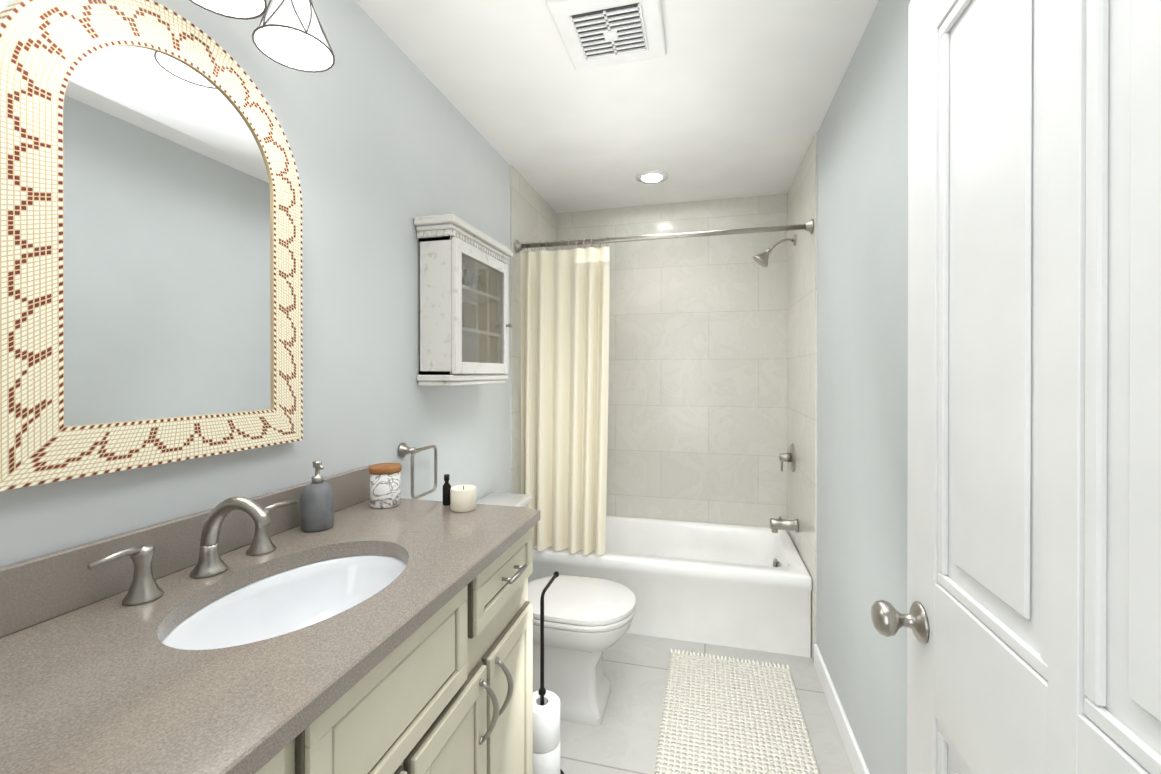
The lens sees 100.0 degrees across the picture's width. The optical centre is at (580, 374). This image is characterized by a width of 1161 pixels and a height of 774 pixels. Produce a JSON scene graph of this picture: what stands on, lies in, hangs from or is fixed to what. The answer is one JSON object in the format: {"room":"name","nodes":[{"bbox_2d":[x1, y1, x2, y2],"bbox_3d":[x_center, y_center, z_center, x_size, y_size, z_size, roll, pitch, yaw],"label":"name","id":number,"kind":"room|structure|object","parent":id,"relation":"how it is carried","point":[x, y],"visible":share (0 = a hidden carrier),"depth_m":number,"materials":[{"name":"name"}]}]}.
{"room":"bathroom","nodes":[
{"label":"bathroom","id":0,"kind":"room"},
{"bbox_2d":[0,0,509,566],"bbox_3d":[-0.754,0.119,1.374,0.100,2.480,4.440,0,0,14],"label":"wall","id":1,"kind":"structure","parent":0,"point":[386,140],"depth_m":1.47,"materials":[{"name":"paint"}]},
{"bbox_2d":[0,0,302,490],"bbox_3d":[-0.789,-0.266,0.969,0.027,0.868,0.560,0,0,14],"label":"mirror","id":2,"kind":"object","parent":1,"relation":"attached to","point":[150,253],"visible":0.98,"depth_m":0.88,"materials":[{"name":"tile"}]},
{"bbox_2d":[189,0,334,72],"bbox_3d":[-0.700,-0.877,0.895,0.234,0.355,0.508,0,0,14],"label":"sconce","id":3,"kind":"object","parent":1,"relation":"attached to","point":[287,33],"visible":1,"depth_m":1.04,"materials":[{"name":"white glass"}]},
{"bbox_2d":[398,443,436,498],"bbox_3d":[-0.578,0.336,1.746,0.050,0.199,0.177,0,0,14],"label":"towel ring","id":4,"kind":"object","parent":1,"relation":"attached to","point":[404,449],"visible":0.98,"depth_m":1.68,"materials":[{"name":"silver metal"}]},
{"bbox_2d":[414,214,512,385],"bbox_3d":[-0.447,-0.274,1.996,0.179,0.632,0.550,0,0,14],"label":"upper cabinet","id":5,"kind":"object","parent":1,"relation":"attached to","point":[463,325],"visible":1,"depth_m":1.78,"materials":[{"name":"white wood"}]},
{"bbox_2d":[510,165,555,493],"bbox_3d":[-0.274,0.113,3.022,0.010,2.480,0.810,0,0,14],"label":"wall tile","id":6,"kind":"structure","parent":1,"relation":"attached to","point":[532,215],"depth_m":2.72,"materials":[{"name":"beige tile"}]},
{"bbox_2d":[354,0,878,212],"bbox_3d":[0.033,-1.170,1.168,1.724,0.100,4.440,0,0,14],"label":"ceiling","id":7,"kind":"structure","parent":0,"point":[723,99],"depth_m":1.93,"materials":[{"name":"paint"}]},
{"bbox_2d":[547,0,666,69],"bbox_3d":[0.098,-1.105,1.570,0.330,0.034,0.330,0,0,14],"label":"ceiling vent","id":8,"kind":"object","parent":7,"relation":"in","point":[595,33],"visible":1,"depth_m":1.55,"materials":[{"name":"plastic"}]},
{"bbox_2d":[636,170,667,183],"bbox_3d":[0.407,-1.121,2.776,0.184,0.010,0.184,0,0,14],"label":"recessed light","id":9,"kind":"object","parent":7,"relation":"in","point":[651,176],"visible":1,"depth_m":2.76,"materials":[{"name":"paint"}]},
{"bbox_2d":[556,193,786,526],"bbox_3d":[0.572,0.112,3.274,1.524,2.480,0.100,0,0,14],"label":"wall","id":10,"kind":"structure","parent":0,"point":[697,408],"depth_m":3.17,"materials":[{"name":"tile"}]},
{"bbox_2d":[560,633,853,773],"bbox_3d":[0.033,1.410,1.177,1.724,0.100,4.440,0,0,14],"label":"floor","id":11,"kind":"structure","parent":0,"point":[623,738],"depth_m":1.95,"materials":[{"name":"tile"}]},
{"bbox_2d":[0,465,539,773],"bbox_3d":[-0.512,0.797,0.935,0.581,1.127,1.099,0,0,14],"label":"bathroom vanity","id":12,"kind":"object","parent":11,"relation":"on","point":[263,634],"visible":0.98,"depth_m":0.81,"materials":[{"name":"paint"}]},
{"bbox_2d":[300,461,333,531],"bbox_3d":[-0.657,0.299,1.218,0.076,0.168,0.076,0,0,14],"label":"soap dispenser","id":13,"kind":"object","parent":12,"relation":"on","point":[317,505],"visible":1,"depth_m":1.19,"materials":[{"name":"ceramic"}]},
{"bbox_2d":[369,463,401,508],"bbox_3d":[-0.572,0.324,1.430,0.090,0.117,0.090,0,0,14],"label":"canister","id":14,"kind":"object","parent":12,"relation":"on","point":[385,485],"visible":1,"depth_m":1.40,"materials":[{"name":"stone"}]},
{"bbox_2d":[443,474,450,505],"bbox_3d":[-0.393,0.338,1.432,0.024,0.089,0.023,0,0,14],"label":"bottle","id":15,"kind":"object","parent":12,"relation":"on","point":[446,492],"visible":0.96,"depth_m":1.42,"materials":[{"name":"black glass"}]},
{"bbox_2d":[450,485,475,511],"bbox_3d":[-0.333,0.350,1.386,0.072,0.066,0.072,0,0,14],"label":"candle","id":16,"kind":"object","parent":12,"relation":"on","point":[462,498],"visible":1,"depth_m":1.36,"materials":[{"name":"white wax"}]},
{"bbox_2d":[533,571,563,773],"bbox_3d":[-0.116,1.036,1.650,0.160,0.644,0.244,0,0,14],"label":"toilet paper stand","id":17,"kind":"object","parent":11,"relation":"on","point":[546,731],"visible":0.85,"depth_m":1.57,"materials":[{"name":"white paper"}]},
{"bbox_2d":[476,492,635,726],"bbox_3d":[-0.135,0.964,2.055,0.738,0.785,0.472,0,0,14],"label":"toilet","id":18,"kind":"object","parent":11,"relation":"on","point":[587,621],"visible":0.44,"depth_m":1.92,"materials":[{"name":"ceramic"}]},
{"bbox_2d":[528,515,811,657],"bbox_3d":[0.465,1.156,2.860,1.498,0.395,0.757,0,0,14],"label":"bathtub","id":19,"kind":"object","parent":11,"relation":"on","point":[740,586],"visible":0.75,"depth_m":2.50,"materials":[{"name":"ceramic"}]},
{"bbox_2d":[654,649,818,773],"bbox_3d":[0.536,1.349,1.678,0.540,0.015,1.352,0,0,14],"label":"rug","id":20,"kind":"object","parent":11,"relation":"on","point":[724,716],"visible":1,"depth_m":1.88,"materials":[{"name":"fabric"}]},
{"bbox_2d":[817,0,910,773],"bbox_3d":[0.820,0.120,0.971,0.100,2.480,4.440,0,0,14],"label":"wall","id":21,"kind":"structure","parent":0,"point":[862,392],"depth_m":1.57,"materials":[{"name":"paint"}]},
{"bbox_2d":[787,132,817,662],"bbox_3d":[1.194,0.115,2.650,0.010,2.480,0.800,0,0,14],"label":"wall tile","id":22,"kind":"structure","parent":21,"relation":"attached to","point":[802,260],"depth_m":2.51,"materials":[{"name":"beige tile"}]},
{"bbox_2d":[515,219,813,252],"bbox_3d":[0.376,-0.705,2.506,1.501,0.068,0.068,0,0,14],"label":"curtain rod","id":23,"kind":"object","parent":22,"relation":"attached to","point":[806,226],"visible":1,"depth_m":2.47,"materials":[{"name":"silver metal"}]},
{"bbox_2d":[520,236,609,555],"bbox_3d":[-0.092,0.111,2.626,0.500,1.674,0.099,0,0,14],"label":"shower curtain","id":24,"kind":"object","parent":23,"relation":"hanging from","point":[564,358],"visible":0.92,"depth_m":2.62,"materials":[{"name":"fabric"}]},
{"bbox_2d":[753,234,795,266],"bbox_3d":[1.108,-0.706,2.793,0.228,0.175,0.100,0,0,14],"label":"shower head","id":25,"kind":"object","parent":22,"relation":"attached to","point":[761,259],"visible":1,"depth_m":2.78},
{"bbox_2d":[770,516,798,532],"bbox_3d":[1.128,0.834,2.706,0.142,0.090,0.072,0,0,14],"label":"tub spout","id":26,"kind":"object","parent":22,"relation":"attached to","point":[783,524],"visible":1,"depth_m":2.69,"materials":[{"name":"silver metal"}]},
{"bbox_2d":[779,443,794,471],"bbox_3d":[1.198,0.484,2.842,0.076,0.164,0.164,0,0,14],"label":"tub valve","id":27,"kind":"object","parent":22,"relation":"attached to","point":[789,457],"visible":1,"depth_m":2.82,"materials":[{"name":"silver metal"}]},
{"bbox_2d":[814,644,869,773],"bbox_3d":[0.816,1.307,1.192,0.014,0.105,2.218,0,0,14],"label":"baseboard","id":28,"kind":"structure","parent":21,"relation":"attached to","point":[853,750],"depth_m":1.83,"materials":[{"name":"paint"}]},
{"bbox_2d":[871,0,1160,773],"bbox_3d":[0.523,0.334,0.505,0.185,2.033,0.824,0,0,14],"label":"door","id":29,"kind":"structure","parent":21,"relation":"in","point":[1030,620],"depth_m":0.57,"materials":[{"name":"paint"}]}
]}

